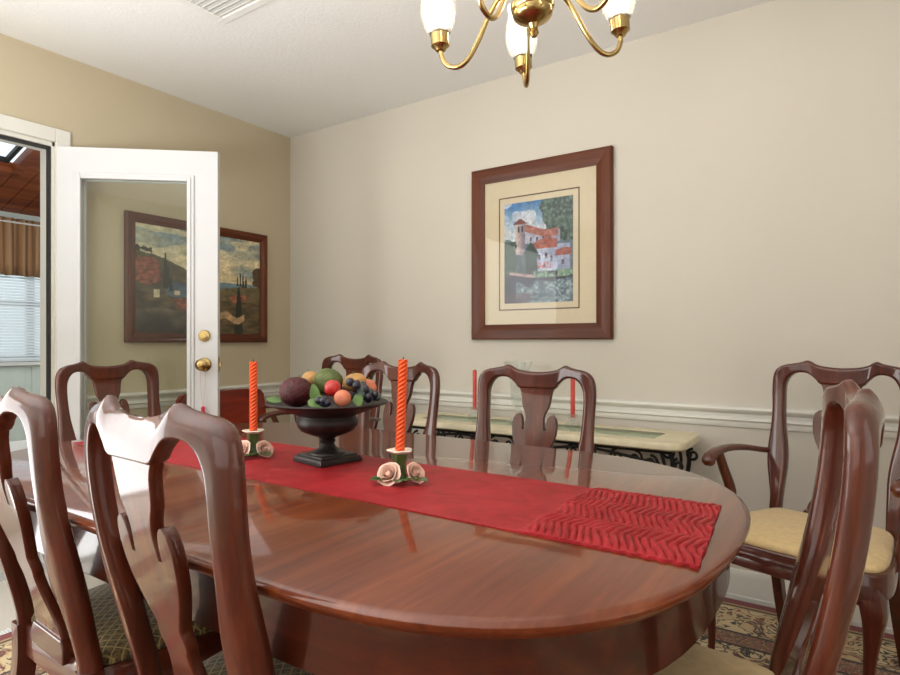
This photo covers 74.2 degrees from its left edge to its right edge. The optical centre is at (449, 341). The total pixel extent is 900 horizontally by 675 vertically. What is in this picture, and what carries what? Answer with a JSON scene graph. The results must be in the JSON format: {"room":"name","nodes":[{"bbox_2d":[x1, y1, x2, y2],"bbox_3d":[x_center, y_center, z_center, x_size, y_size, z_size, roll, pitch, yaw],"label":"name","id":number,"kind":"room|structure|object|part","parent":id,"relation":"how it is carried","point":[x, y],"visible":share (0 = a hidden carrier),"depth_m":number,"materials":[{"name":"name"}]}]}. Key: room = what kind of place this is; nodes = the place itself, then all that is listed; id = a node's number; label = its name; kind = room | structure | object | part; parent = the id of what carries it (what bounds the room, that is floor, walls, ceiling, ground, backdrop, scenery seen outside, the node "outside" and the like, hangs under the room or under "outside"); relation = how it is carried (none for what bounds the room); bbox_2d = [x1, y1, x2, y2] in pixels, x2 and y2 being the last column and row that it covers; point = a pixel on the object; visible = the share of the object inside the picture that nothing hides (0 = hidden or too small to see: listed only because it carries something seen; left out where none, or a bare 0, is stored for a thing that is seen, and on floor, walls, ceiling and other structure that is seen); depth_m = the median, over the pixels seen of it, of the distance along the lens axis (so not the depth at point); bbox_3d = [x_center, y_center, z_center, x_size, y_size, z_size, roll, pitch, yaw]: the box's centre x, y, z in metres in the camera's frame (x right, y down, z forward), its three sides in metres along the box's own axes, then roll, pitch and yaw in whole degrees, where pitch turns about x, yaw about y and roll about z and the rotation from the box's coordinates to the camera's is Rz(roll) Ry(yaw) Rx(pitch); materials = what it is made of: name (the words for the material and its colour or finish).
{"room":"dining room","nodes":[
{"label":"dining room","id":0,"kind":"room"},
{"bbox_2d":[0,155,39,216],"bbox_3d":[-3.050,-1.564,3.922,2.880,0.838,5.594,0,0,34],"label":"ceiling","id":1,"kind":"structure","parent":0,"point":[21,194],"depth_m":4.97,"materials":[{"name":"brown wood"}]},
{"bbox_2d":[0,145,39,176],"bbox_3d":[-3.361,-1.461,4.042,0.870,0.305,1.050,0,0,34],"label":"window","id":2,"kind":"structure","parent":1,"relation":"attached to","point":[27,156],"depth_m":4.55,"materials":[{"name":"brown wood"}]},
{"bbox_3d":[-3.361,-1.481,4.042,0.670,0.211,0.850,0,0,34],"label":"frame","id":3,"kind":"part","parent":2,"relation":"part of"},
{"bbox_2d":[0,211,39,439],"bbox_3d":[-3.096,-0.475,3.953,2.970,3.100,5.800,0,0,34],"label":"wall","id":4,"kind":"structure","parent":0,"point":[28,368],"depth_m":5.37,"materials":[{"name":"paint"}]},
{"bbox_2d":[0,366,39,441],"bbox_3d":[-3.713,0.585,5.500,0.012,0.740,3.470,0,0,34],"label":"trim","id":5,"kind":"structure","parent":4,"relation":"attached to","point":[10,376],"depth_m":5.29,"materials":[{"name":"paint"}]},
{"bbox_2d":[0,277,39,365],"bbox_3d":[-3.798,-0.407,5.395,0.110,1.235,2.700,0,0,34],"label":"window","id":6,"kind":"structure","parent":4,"relation":"in","point":[11,363],"depth_m":5.36,"materials":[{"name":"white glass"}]},
{"bbox_2d":[0,273,39,361],"bbox_3d":[-3.769,-0.424,5.375,0.030,1.191,2.580,0,0,34],"label":"window blind","id":7,"kind":"object","parent":6,"relation":"attached to","point":[7,328],"visible":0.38,"depth_m":5.29,"materials":[{"name":"white plastic"}]},
{"bbox_3d":[-3.769,0.164,5.375,0.024,0.014,2.580,0,0,34],"label":"rail","id":8,"kind":"part","parent":7,"relation":"part of","materials":[{"name":"white plastic"}]},
{"bbox_3d":[-3.777,0.194,5.381,0.060,0.033,2.700,0,0,34],"label":"sill","id":9,"kind":"part","parent":6,"relation":"part of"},
{"bbox_2d":[0,216,39,277],"bbox_3d":[-3.733,-0.832,5.351,0.064,0.506,2.800,0,0,34],"label":"window valance","id":10,"kind":"object","parent":4,"relation":"attached to","point":[19,238],"visible":0.21,"depth_m":5.25,"materials":[{"name":"brown fabric"}]},
{"bbox_3d":[-3.732,-1.050,5.350,0.018,0.017,2.800,0,0,34],"label":"curtain rod","id":11,"kind":"part","parent":10,"relation":"part of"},
{"bbox_2d":[0,552,45,581],"bbox_3d":[-3.096,1.125,3.953,2.970,0.100,5.600,0,0,34],"label":"floor","id":12,"kind":"structure","parent":0,"point":[2,578],"depth_m":2.79,"materials":[{"name":"tile"}]},
{"bbox_2d":[9,440,27,451],"bbox_3d":[-2.821,0.875,3.863,0.455,0.400,0.930,0,0,34],"label":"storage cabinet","id":13,"kind":"object","parent":12,"relation":"on","point":[22,444],"visible":0.02,"depth_m":3.88,"materials":[{"name":"white metal"}]},
{"bbox_2d":[0,569,105,633],"bbox_3d":[-0.346,1.125,0.942,4.700,0.100,4.300,0,0,34],"label":"floor","id":14,"kind":"structure","parent":0,"point":[7,612],"depth_m":2.46,"materials":[{"name":"carpet"}]},
{"bbox_2d":[176,388,298,423],"bbox_3d":[-1.138,0.668,3.230,0.404,0.792,0.614,0,0,34],"label":"cabinet","id":15,"kind":"object","parent":14,"relation":"on","point":[234,403],"visible":0.07,"depth_m":3.40,"materials":[{"name":"red wood"}]},
{"bbox_2d":[0,597,899,674],"bbox_3d":[-0.144,1.070,0.845,4.056,0.010,4.165,0,0,34],"label":"rug","id":16,"kind":"object","parent":14,"relation":"on","point":[744,630],"visible":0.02,"depth_m":2.12,"materials":[{"name":"patterned wool"}]},
{"bbox_2d":[55,360,160,442],"bbox_3d":[-1.283,0.573,2.481,0.569,0.983,0.496,0,0,31],"label":"dining chair","id":17,"kind":"object","parent":16,"relation":"on","point":[106,380],"visible":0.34,"depth_m":2.58,"materials":[{"name":"brown wood"}]},
{"bbox_3d":[-1.496,0.144,2.609,0.059,0.125,0.445,0,0,31],"label":"crest rail","id":18,"kind":"part","parent":17,"relation":"part of","materials":[{"name":"brown wood"}]},
{"bbox_2d":[0,387,221,674],"bbox_3d":[-0.718,0.573,1.351,0.461,0.983,0.569,0,0,37],"label":"dining chair","id":19,"kind":"object","parent":16,"relation":"on","point":[81,632],"visible":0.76,"depth_m":1.13,"materials":[{"name":"brown wood"}]},
{"bbox_3d":[-0.982,0.842,1.286,0.038,0.445,0.148,0,0,40],"label":"leg","id":20,"kind":"part","parent":19,"relation":"part of","materials":[{"name":"brown wood"}]},
{"bbox_3d":[-0.868,0.144,1.153,0.414,0.125,0.059,0,0,37],"label":"crest rail","id":21,"kind":"part","parent":19,"relation":"part of","materials":[{"name":"brown wood"}]},
{"bbox_3d":[-0.709,0.842,1.079,0.038,0.445,0.148,0,0,34],"label":"leg","id":22,"kind":"part","parent":19,"relation":"part of","materials":[{"name":"brown wood"}]},
{"bbox_2d":[31,583,212,665],"bbox_3d":[-0.682,0.606,1.399,0.435,0.046,0.424,0,0,37],"label":"seat cushion","id":23,"kind":"object","parent":19,"relation":"on","point":[112,649],"depth_m":1.21,"materials":[{"name":"green fabric"}]},
{"bbox_3d":[-0.681,0.657,1.400,0.458,0.070,0.446,0,0,37],"label":"seat rail","id":24,"kind":"part","parent":19,"relation":"part of","materials":[{"name":"brown wood"}]},
{"bbox_2d":[84,395,313,674],"bbox_3d":[-0.287,0.573,1.056,0.466,0.983,0.569,0,0,37],"label":"dining chair","id":25,"kind":"object","parent":16,"relation":"on","point":[149,556],"visible":0.88,"depth_m":0.83,"materials":[{"name":"brown wood"}]},
{"bbox_3d":[-0.437,0.144,0.858,0.418,0.125,0.059,0,0,37],"label":"crest rail","id":26,"kind":"part","parent":25,"relation":"part of","materials":[{"name":"brown wood"}]},
{"bbox_2d":[203,650,313,674],"bbox_3d":[-0.251,0.606,1.105,0.439,0.046,0.424,0,0,37],"label":"seat cushion","id":27,"kind":"object","parent":25,"relation":"on","point":[214,665],"depth_m":1.07,"materials":[{"name":"green fabric"}]},
{"bbox_2d":[257,354,382,428],"bbox_3d":[-0.668,0.566,3.043,0.609,0.998,0.569,0,0,34],"label":"armchair","id":28,"kind":"object","parent":16,"relation":"on","point":[350,365],"visible":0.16,"depth_m":3.17,"materials":[{"name":"brown wood"}]},
{"bbox_3d":[-0.863,0.396,3.216,0.074,0.061,0.398,0,0,44],"label":"arm","id":29,"kind":"part","parent":28,"relation":"part of","materials":[{"name":"brown wood"}]},
{"bbox_3d":[-0.529,0.130,3.249,0.445,0.127,0.059,0,0,34],"label":"crest rail","id":30,"kind":"part","parent":28,"relation":"part of","materials":[{"name":"brown wood"}]},
{"bbox_3d":[-0.435,0.396,2.926,0.073,0.061,0.398,0,0,25],"label":"arm","id":31,"kind":"part","parent":28,"relation":"part of","materials":[{"name":"brown wood"}]},
{"bbox_2d":[11,423,750,674],"bbox_3d":[-0.320,0.690,1.517,1.938,0.750,1.134,0,0,34],"label":"dining table","id":32,"kind":"object","parent":16,"relation":"on","point":[345,586],"visible":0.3,"depth_m":0.83,"materials":[{"name":"brown wood"}]},
{"bbox_3d":[-1.127,0.700,1.700,0.111,0.730,0.111,0,0,34],"label":"leg","id":33,"kind":"part","parent":32,"relation":"part of","materials":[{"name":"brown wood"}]},
{"bbox_2d":[73,438,721,569],"bbox_3d":[-0.314,0.309,1.480,1.829,0.012,0.356,0,0,34],"label":"table runner","id":34,"kind":"object","parent":32,"relation":"on","point":[678,532],"visible":0.86,"depth_m":1.14,"materials":[{"name":"red fabric"}]},
{"bbox_2d":[242,429,275,457],"bbox_3d":[-0.543,0.278,1.626,0.124,0.073,0.136,0,0,-7],"label":"candle holder","id":35,"kind":"object","parent":34,"relation":"on","point":[252,445],"visible":0.81,"depth_m":1.62,"materials":[{"name":"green ceramic"}]},
{"bbox_2d":[246,433,259,455],"bbox_3d":[-0.540,0.280,1.635,0.037,0.059,0.037,0,0,34],"label":"cup","id":36,"kind":"object","parent":35,"relation":"on","point":[252,441],"depth_m":1.62,"materials":[{"name":"green ceramic"}]},
{"bbox_2d":[249,359,257,430],"bbox_3d":[-0.540,0.146,1.636,0.022,0.196,0.022,0,0,34],"label":"candle","id":37,"kind":"object","parent":35,"relation":"on","point":[253,367],"visible":1,"depth_m":1.63,"materials":[{"name":"orange wax"}]},
{"bbox_2d":[265,396,387,467],"bbox_3d":[-0.321,0.233,1.559,0.316,0.156,0.316,0,0,44],"label":"pedestal urn","id":38,"kind":"object","parent":34,"relation":"on","point":[325,423],"visible":0.91,"depth_m":1.50,"materials":[{"name":"metal"}]},
{"bbox_2d":[267,396,281,402],"bbox_3d":[-0.459,0.150,1.549,0.042,0.016,0.010,0,0,5],"label":"leaf","id":39,"kind":"object","parent":38,"relation":"on","point":[273,399],"visible":1,"depth_m":1.55,"materials":[{"name":"green plant"}]},
{"bbox_2d":[279,375,311,406],"bbox_3d":[-0.398,0.129,1.550,0.091,0.084,0.092,0,0,-6],"label":"pomegranate","id":40,"kind":"object","parent":38,"relation":"on","point":[294,391],"visible":0.88,"depth_m":1.51,"materials":[{"name":"purple food"}]},
{"bbox_2d":[302,369,315,383],"bbox_3d":[-0.381,0.102,1.623,0.049,0.055,0.050,0,0,-38],"label":"apricot","id":41,"kind":"object","parent":38,"relation":"in","point":[309,375],"visible":0.45,"depth_m":1.60,"materials":[{"name":"orange food"}]},
{"bbox_2d":[308,398,314,406],"bbox_3d":[-0.336,0.150,1.466,0.034,0.022,0.015,0,0,13],"label":"leaf","id":42,"kind":"object","parent":38,"relation":"on","point":[310,401],"visible":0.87,"depth_m":1.47,"materials":[{"name":"green plant"}]},
{"bbox_2d":[310,384,319,398],"bbox_3d":[-0.337,0.136,1.486,0.027,0.062,0.011,0,0,-7],"label":"leaf","id":43,"kind":"object","parent":38,"relation":"in","point":[314,391],"visible":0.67,"depth_m":1.48,"materials":[{"name":"green plant"}]},
{"bbox_2d":[315,396,320,404],"bbox_3d":[-0.323,0.144,1.463,0.020,0.021,0.020,0,0,-38],"label":"grape","id":44,"kind":"object","parent":38,"relation":"in","point":[317,399],"visible":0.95,"depth_m":1.46,"materials":[{"name":"food"}]},
{"bbox_2d":[319,396,325,404],"bbox_3d":[-0.310,0.144,1.459,0.020,0.021,0.020,0,0,35],"label":"grape","id":45,"kind":"object","parent":38,"relation":"in","point":[322,400],"visible":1,"depth_m":1.45,"materials":[{"name":"food"}]},
{"bbox_2d":[324,399,330,406],"bbox_3d":[-0.302,0.149,1.461,0.020,0.021,0.020,0,0,-2],"label":"grape","id":46,"kind":"object","parent":38,"relation":"in","point":[327,403],"visible":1,"depth_m":1.45,"materials":[{"name":"food"}]},
{"bbox_2d":[313,367,342,395],"bbox_3d":[-0.325,0.105,1.587,0.076,0.077,0.081,0,0,-20],"label":"apple","id":47,"kind":"object","parent":38,"relation":"in","point":[321,377],"visible":0.74,"depth_m":1.56,"materials":[{"name":"green food"}]},
{"bbox_2d":[324,378,340,396],"bbox_3d":[-0.299,0.115,1.513,0.042,0.049,0.043,0,0,25],"label":"apple","id":48,"kind":"object","parent":38,"relation":"in","point":[331,387],"visible":0.88,"depth_m":1.50,"materials":[{"name":"red food"}]},
{"bbox_2d":[334,388,350,406],"bbox_3d":[-0.268,0.138,1.481,0.043,0.048,0.042,0,0,-33],"label":"peach","id":49,"kind":"object","parent":38,"relation":"on","point":[342,398],"visible":0.98,"depth_m":1.47,"materials":[{"name":"orange food"}]},
{"bbox_2d":[342,372,365,390],"bbox_3d":[-0.254,0.103,1.579,0.063,0.050,0.052,0,0,-30],"label":"pear","id":50,"kind":"object","parent":38,"relation":"in","point":[356,376],"visible":0.64,"depth_m":1.56,"materials":[{"name":"yellow"}]},
{"bbox_2d":[352,380,360,389],"bbox_3d":[-0.236,0.109,1.498,0.023,0.024,0.024,0,0,-12],"label":"grape","id":51,"kind":"object","parent":38,"relation":"in","point":[356,385],"visible":1,"depth_m":1.49,"materials":[{"name":"food"}]},
{"bbox_2d":[346,378,353,386],"bbox_3d":[-0.252,0.101,1.499,0.022,0.023,0.022,0,0,1],"label":"grape","id":52,"kind":"object","parent":51,"relation":"on","point":[349,381],"visible":1,"depth_m":1.49,"materials":[{"name":"food"}]},
{"bbox_2d":[353,394,362,405],"bbox_3d":[-0.231,0.147,1.487,0.026,0.031,0.020,0,0,34],"label":"leaf","id":53,"kind":"object","parent":38,"relation":"on","point":[357,399],"visible":0.91,"depth_m":1.49,"materials":[{"name":"green plant"}]},
{"bbox_2d":[361,385,369,392],"bbox_3d":[-0.217,0.122,1.525,0.022,0.023,0.022,0,0,19],"label":"grape","id":54,"kind":"object","parent":38,"relation":"in","point":[365,387],"visible":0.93,"depth_m":1.52,"materials":[{"name":"food"}]},
{"bbox_2d":[364,393,371,400],"bbox_3d":[-0.210,0.140,1.517,0.021,0.021,0.020,0,0,37],"label":"grape","id":55,"kind":"object","parent":38,"relation":"in","point":[368,396],"visible":1,"depth_m":1.51,"materials":[{"name":"food"}]},
{"bbox_2d":[366,377,376,390],"bbox_3d":[-0.227,0.124,1.625,0.052,0.057,0.051,0,0,36],"label":"plum","id":56,"kind":"object","parent":38,"relation":"on","point":[369,382],"visible":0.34,"depth_m":1.61,"materials":[{"name":"orange food"}]},
{"bbox_2d":[371,391,378,397],"bbox_3d":[-0.193,0.134,1.529,0.018,0.019,0.018,0,0,30],"label":"grape","id":57,"kind":"object","parent":38,"relation":"in","point":[374,394],"visible":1,"depth_m":1.52,"materials":[{"name":"purple food"}]},
{"bbox_2d":[370,447,427,485],"bbox_3d":[-0.116,0.278,1.330,0.124,0.073,0.136,0,0,-7],"label":"candle holder","id":58,"kind":"object","parent":34,"relation":"on","point":[396,470],"visible":1,"depth_m":1.31,"materials":[{"name":"green ceramic"}]},
{"bbox_2d":[391,453,407,478],"bbox_3d":[-0.112,0.280,1.339,0.037,0.059,0.037,0,0,34],"label":"cup","id":59,"kind":"object","parent":58,"relation":"on","point":[399,459],"depth_m":1.33,"materials":[{"name":"green ceramic"}]},
{"bbox_2d":[395,357,407,450],"bbox_3d":[-0.109,0.139,1.337,0.031,0.211,0.022,0,0,34],"label":"candle","id":60,"kind":"object","parent":58,"relation":"on","point":[402,370],"visible":1,"depth_m":1.33,"materials":[{"name":"orange wax"}]},
{"bbox_2d":[356,361,439,435],"bbox_3d":[-0.355,0.573,2.299,0.481,0.983,0.569,0,0,36],"label":"dining chair","id":61,"kind":"object","parent":16,"relation":"on","point":[414,372],"visible":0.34,"depth_m":2.47,"materials":[{"name":"brown wood"}]},
{"bbox_3d":[-0.208,0.144,2.500,0.431,0.125,0.059,0,0,36],"label":"crest rail","id":62,"kind":"part","parent":61,"relation":"part of","materials":[{"name":"brown wood"}]},
{"bbox_2d":[474,364,596,452],"bbox_3d":[0.174,0.573,1.893,0.496,0.983,0.569,0,0,31],"label":"dining chair","id":63,"kind":"object","parent":16,"relation":"on","point":[537,389],"visible":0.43,"depth_m":2.09,"materials":[{"name":"brown wood"}]},
{"bbox_3d":[0.303,0.144,2.106,0.445,0.125,0.059,0,0,31],"label":"crest rail","id":64,"kind":"part","parent":63,"relation":"part of","materials":[{"name":"brown wood"}]},
{"bbox_2d":[409,412,699,471],"bbox_3d":[0.386,0.721,2.772,1.420,0.672,0.360,0,0,34],"label":"console table","id":65,"kind":"object","parent":16,"relation":"on","point":[639,440],"visible":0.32,"depth_m":2.53,"materials":[{"name":"beige stone"}]},
{"bbox_3d":[0.386,0.427,2.772,1.316,0.016,0.276,0,0,34],"label":"iron rail","id":66,"kind":"part","parent":65,"relation":"part of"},
{"bbox_3d":[0.831,0.740,2.313,0.149,0.634,0.018,0,0,34],"label":"leg","id":67,"kind":"part","parent":65,"relation":"part of","materials":[{"name":"metal"}]},
{"bbox_3d":[0.977,0.740,2.528,0.149,0.634,0.018,0,0,34],"label":"leg","id":68,"kind":"part","parent":65,"relation":"part of","materials":[{"name":"metal"}]},
{"bbox_3d":[0.569,0.359,2.756,0.076,0.050,0.076,0,0,34],"label":"candle holder","id":69,"kind":"object","parent":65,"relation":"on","visible":0},
{"bbox_2d":[571,379,574,417],"bbox_3d":[0.569,0.243,2.756,0.021,0.212,0.021,0,0,34],"label":"candle","id":70,"kind":"object","parent":69,"relation":"on","point":[572,380],"visible":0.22,"depth_m":2.75,"materials":[{"name":"red wax"}]},
{"bbox_3d":[0.128,0.359,3.067,0.076,0.050,0.076,0,0,34],"label":"candle holder","id":71,"kind":"object","parent":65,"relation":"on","visible":0},
{"bbox_2d":[473,370,476,409],"bbox_3d":[0.128,0.243,3.067,0.021,0.212,0.021,0,0,34],"label":"candle","id":72,"kind":"object","parent":71,"relation":"on","point":[474,371],"visible":1,"depth_m":3.06,"materials":[{"name":"red wax"}]},
{"bbox_2d":[654,380,884,674],"bbox_3d":[0.381,0.563,1.007,0.569,1.003,0.466,0,0,29],"label":"dining chair","id":73,"kind":"object","parent":16,"relation":"on","point":[824,587],"visible":0.87,"depth_m":0.89,"materials":[{"name":"brown wood"}]},
{"bbox_2d":[654,644,773,674],"bbox_3d":[0.328,0.596,1.036,0.424,0.047,0.439,0,0,29],"label":"seat cushion","id":74,"kind":"object","parent":73,"relation":"on","point":[698,660],"depth_m":1.06,"materials":[{"name":"beige fabric"}]},
{"bbox_3d":[0.599,0.126,0.888,0.059,0.128,0.418,0,0,29],"label":"crest rail","id":75,"kind":"part","parent":73,"relation":"part of","materials":[{"name":"brown wood"}]},
{"bbox_2d":[701,360,899,674],"bbox_3d":[1.167,0.566,1.918,0.569,0.998,0.597,0,0,-39],"label":"armchair","id":76,"kind":"object","parent":16,"relation":"on","point":[771,546],"visible":0.58,"depth_m":1.89,"materials":[{"name":"brown wood"}]},
{"bbox_3d":[0.880,0.859,1.952,0.129,0.411,0.116,0,0,-39],"label":"leg","id":77,"kind":"part","parent":76,"relation":"part of","materials":[{"name":"brown wood"}]},
{"bbox_3d":[1.034,0.396,2.137,0.398,0.061,0.072,0,0,-30],"label":"arm","id":78,"kind":"part","parent":76,"relation":"part of","materials":[{"name":"brown wood"}]},
{"bbox_3d":[1.218,0.839,2.191,0.148,0.452,0.040,0,0,-42],"label":"leg","id":79,"kind":"part","parent":76,"relation":"part of","materials":[{"name":"brown wood"}]},
{"bbox_3d":[1.119,0.651,1.880,0.446,0.071,0.526,0,0,-39],"label":"seat rail","id":80,"kind":"part","parent":76,"relation":"part of","materials":[{"name":"brown wood"}]},
{"bbox_2d":[744,508,893,572],"bbox_3d":[1.120,0.599,1.880,0.424,0.047,0.499,0,0,-39],"label":"seat cushion","id":81,"kind":"object","parent":76,"relation":"on","point":[775,534],"depth_m":1.79,"materials":[{"name":"beige fabric"}]},
{"bbox_3d":[1.361,0.130,2.074,0.059,0.127,0.436,0,0,-39],"label":"crest rail","id":82,"kind":"part","parent":76,"relation":"part of","materials":[{"name":"brown wood"}]},
{"bbox_3d":[1.140,0.859,1.630,0.129,0.411,0.116,0,0,-39],"label":"leg","id":83,"kind":"part","parent":76,"relation":"part of","materials":[{"name":"brown wood"}]},
{"bbox_3d":[1.445,0.839,1.910,0.148,0.452,0.040,0,0,-35],"label":"leg","id":84,"kind":"part","parent":76,"relation":"part of","materials":[{"name":"brown wood"}]},
{"bbox_3d":[1.353,0.396,1.742,0.072,0.061,0.398,0,0,42],"label":"arm","id":85,"kind":"part","parent":76,"relation":"part of","materials":[{"name":"brown wood"}]},
{"bbox_2d":[0,33,289,422],"bbox_3d":[-2.375,-0.155,2.244,0.120,2.460,4.420,0,0,34],"label":"wall","id":86,"kind":"structure","parent":0,"point":[99,108],"depth_m":3.23,"materials":[{"name":"beige paint"}]},
{"bbox_2d":[0,129,53,563],"bbox_3d":[-2.171,0.060,2.554,0.130,2.030,0.800,0,0,34],"label":"trim","id":87,"kind":"structure","parent":86,"relation":"attached to","point":[2,132],"depth_m":2.88,"materials":[{"name":"white wood"}]},
{"bbox_2d":[0,114,70,415],"bbox_3d":[-2.111,0.028,2.513,0.016,2.095,0.930,0,0,34],"label":"trim","id":88,"kind":"structure","parent":86,"relation":"attached to","point":[60,137],"depth_m":2.83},
{"bbox_2d":[57,146,221,439],"bbox_3d":[-1.505,0.066,2.889,0.761,1.991,0.176,0,0,-6],"label":"door","id":89,"kind":"structure","parent":86,"relation":"in","point":[76,166],"depth_m":2.88,"materials":[{"name":"white paint"}]},
{"bbox_2d":[200,369,205,412],"bbox_3d":[-1.195,0.246,2.879,0.040,0.307,0.038,0,0,-7],"label":"tassel","id":90,"kind":"object","parent":89,"relation":"hanging from","point":[202,407],"visible":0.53,"depth_m":2.88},
{"bbox_3d":[-1.194,0.110,2.869,0.068,0.068,0.068,0,0,-6],"label":"knob","id":91,"kind":"part","parent":89,"relation":"part of","materials":[{"name":"gold metal"}]},
{"bbox_3d":[-1.133,0.110,2.931,0.012,0.070,0.024,0,0,-6],"label":"latch plate","id":92,"kind":"part","parent":89,"relation":"part of","materials":[{"name":"gold metal"}]},
{"bbox_2d":[87,382,281,412],"bbox_3d":[-1.456,0.311,3.464,0.034,0.088,1.370,0,0,34],"label":"trim","id":93,"kind":"structure","parent":86,"relation":"attached to","point":[136,400],"depth_m":3.30,"materials":[{"name":"white paint"}]},
{"bbox_2d":[124,210,267,341],"bbox_3d":[-1.443,-0.343,3.483,0.030,0.690,0.905,0,0,34],"label":"landscape painting","id":94,"kind":"object","parent":86,"relation":"attached to","point":[155,247],"visible":0.74,"depth_m":3.35,"materials":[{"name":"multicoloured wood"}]},
{"bbox_3d":[-1.682,-0.343,3.130,0.030,0.690,0.052,0,0,34],"label":"frame","id":95,"kind":"part","parent":94,"relation":"part of","materials":[{"name":"brown wood"}]},
{"bbox_3d":[-1.443,-0.024,3.483,0.030,0.052,0.905,0,0,34],"label":"frame","id":96,"kind":"part","parent":94,"relation":"part of","materials":[{"name":"brown wood"}]},
{"bbox_3d":[-1.443,-0.662,3.483,0.030,0.052,0.905,0,0,34],"label":"frame","id":97,"kind":"part","parent":94,"relation":"part of","materials":[{"name":"brown wood"}]},
{"bbox_3d":[-1.204,-0.343,3.836,0.030,0.690,0.052,0,0,34],"label":"frame","id":98,"kind":"part","parent":94,"relation":"part of","materials":[{"name":"brown wood"}]},
{"bbox_2d":[0,0,774,137],"bbox_3d":[-0.346,-1.435,0.942,4.940,0.100,4.540,0,0,34],"label":"ceiling","id":99,"kind":"structure","parent":0,"point":[288,68],"depth_m":2.77,"materials":[{"name":"white paint"}]},
{"bbox_2d":[177,0,272,23],"bbox_3d":[-0.929,-1.378,2.328,0.360,0.013,0.360,0,0,34],"label":"ceiling vent","id":100,"kind":"object","parent":99,"relation":"in","point":[223,11],"visible":1,"depth_m":2.45,"materials":[{"name":"white metal"}]},
{"bbox_2d":[420,0,635,87],"bbox_3d":[0.212,-1.030,1.407,0.512,0.718,0.535,0,0,-16],"label":"chandelier","id":101,"kind":"object","parent":99,"relation":"hanging from","point":[529,15],"visible":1,"depth_m":1.46,"materials":[{"name":"gold metal"}]},
{"bbox_3d":[-0.031,-0.831,1.478,0.090,0.148,0.090,-4,0,34],"label":"lamp shade","id":102,"kind":"part","parent":101,"relation":"part of","materials":[{"name":"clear glass"}]},
{"bbox_3d":[-0.029,-0.801,1.478,0.033,0.120,0.033,-4,0,34],"label":"bulb","id":103,"kind":"part","parent":101,"relation":"part of","materials":[{"name":"white glass"}]},
{"bbox_3d":[0.073,-0.756,1.444,0.218,0.171,0.014,0,0,20],"label":"arm","id":104,"kind":"part","parent":101,"relation":"part of","materials":[{"name":"gold metal"}]},
{"bbox_3d":[0.117,-0.759,1.298,0.017,0.168,0.220,0,0,36],"label":"arm","id":105,"kind":"part","parent":101,"relation":"part of","materials":[{"name":"gold metal"}]},
{"bbox_3d":[0.198,-0.817,1.634,0.033,0.120,0.033,-4,0,34],"label":"bulb","id":106,"kind":"part","parent":101,"relation":"part of","materials":[{"name":"white glass"}]},
{"bbox_3d":[0.196,-0.847,1.634,0.090,0.148,0.090,-4,0,34],"label":"lamp shade","id":107,"kind":"part","parent":101,"relation":"part of","materials":[{"name":"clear glass"}]},
{"bbox_3d":[0.199,-0.764,1.528,0.018,0.161,0.224,0,0,4],"label":"arm","id":108,"kind":"part","parent":101,"relation":"part of","materials":[{"name":"gold metal"}]},
{"bbox_3d":[0.267,-0.769,1.295,0.017,0.156,0.227,0,0,-36],"label":"arm","id":109,"kind":"part","parent":101,"relation":"part of","materials":[{"name":"gold metal"}]},
{"bbox_3d":[0.317,-0.773,1.437,0.147,0.162,0.176,-4,0,34],"label":"arm","id":110,"kind":"part","parent":101,"relation":"part of","materials":[{"name":"gold metal"}]},
{"bbox_3d":[0.413,-0.862,1.467,0.090,0.148,0.090,-4,0,34],"label":"lamp shade","id":111,"kind":"part","parent":101,"relation":"part of","materials":[{"name":"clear glass"}]},
{"bbox_3d":[0.415,-0.832,1.467,0.033,0.120,0.033,-4,0,34],"label":"bulb","id":112,"kind":"part","parent":101,"relation":"part of","materials":[{"name":"white glass"}]},
{"bbox_2d":[290,0,899,573],"bbox_3d":[0.894,-0.155,2.772,4.940,2.460,0.120,0,0,34],"label":"wall","id":113,"kind":"structure","parent":0,"point":[757,148],"depth_m":2.61,"materials":[{"name":"beige paint"}]},
{"bbox_2d":[471,145,613,339],"bbox_3d":[0.439,-0.464,2.988,0.770,0.902,0.028,0,0,34],"label":"framed print","id":114,"kind":"object","parent":113,"relation":"attached to","point":[542,230],"visible":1,"depth_m":2.96,"materials":[{"name":"brown wood"}]},
{"bbox_3d":[0.152,-0.464,3.182,0.078,0.902,0.028,0,0,34],"label":"frame","id":115,"kind":"part","parent":114,"relation":"part of","materials":[{"name":"brown wood"}]},
{"bbox_3d":[0.439,-0.052,2.988,0.770,0.078,0.028,0,0,34],"label":"frame","id":116,"kind":"part","parent":114,"relation":"part of","materials":[{"name":"brown wood"}]},
{"bbox_3d":[0.439,-0.876,2.988,0.770,0.078,0.028,0,0,34],"label":"frame","id":117,"kind":"part","parent":114,"relation":"part of","materials":[{"name":"brown wood"}]},
{"bbox_3d":[0.725,-0.464,2.794,0.078,0.902,0.028,0,0,34],"label":"frame","id":118,"kind":"part","parent":114,"relation":"part of","materials":[{"name":"brown wood"}]},
{"bbox_2d":[342,385,898,438],"bbox_3d":[0.850,0.311,2.708,4.700,0.088,0.034,0,0,34],"label":"trim","id":119,"kind":"structure","parent":113,"relation":"attached to","point":[800,420],"depth_m":2.65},
{"bbox_2d":[725,567,893,634],"bbox_3d":[0.855,1.012,2.715,4.700,0.127,0.018,0,0,34],"label":"baseboard","id":120,"kind":"structure","parent":113,"relation":"attached to","point":[744,585],"depth_m":2.44,"materials":[{"name":"white paint"}]}
]}

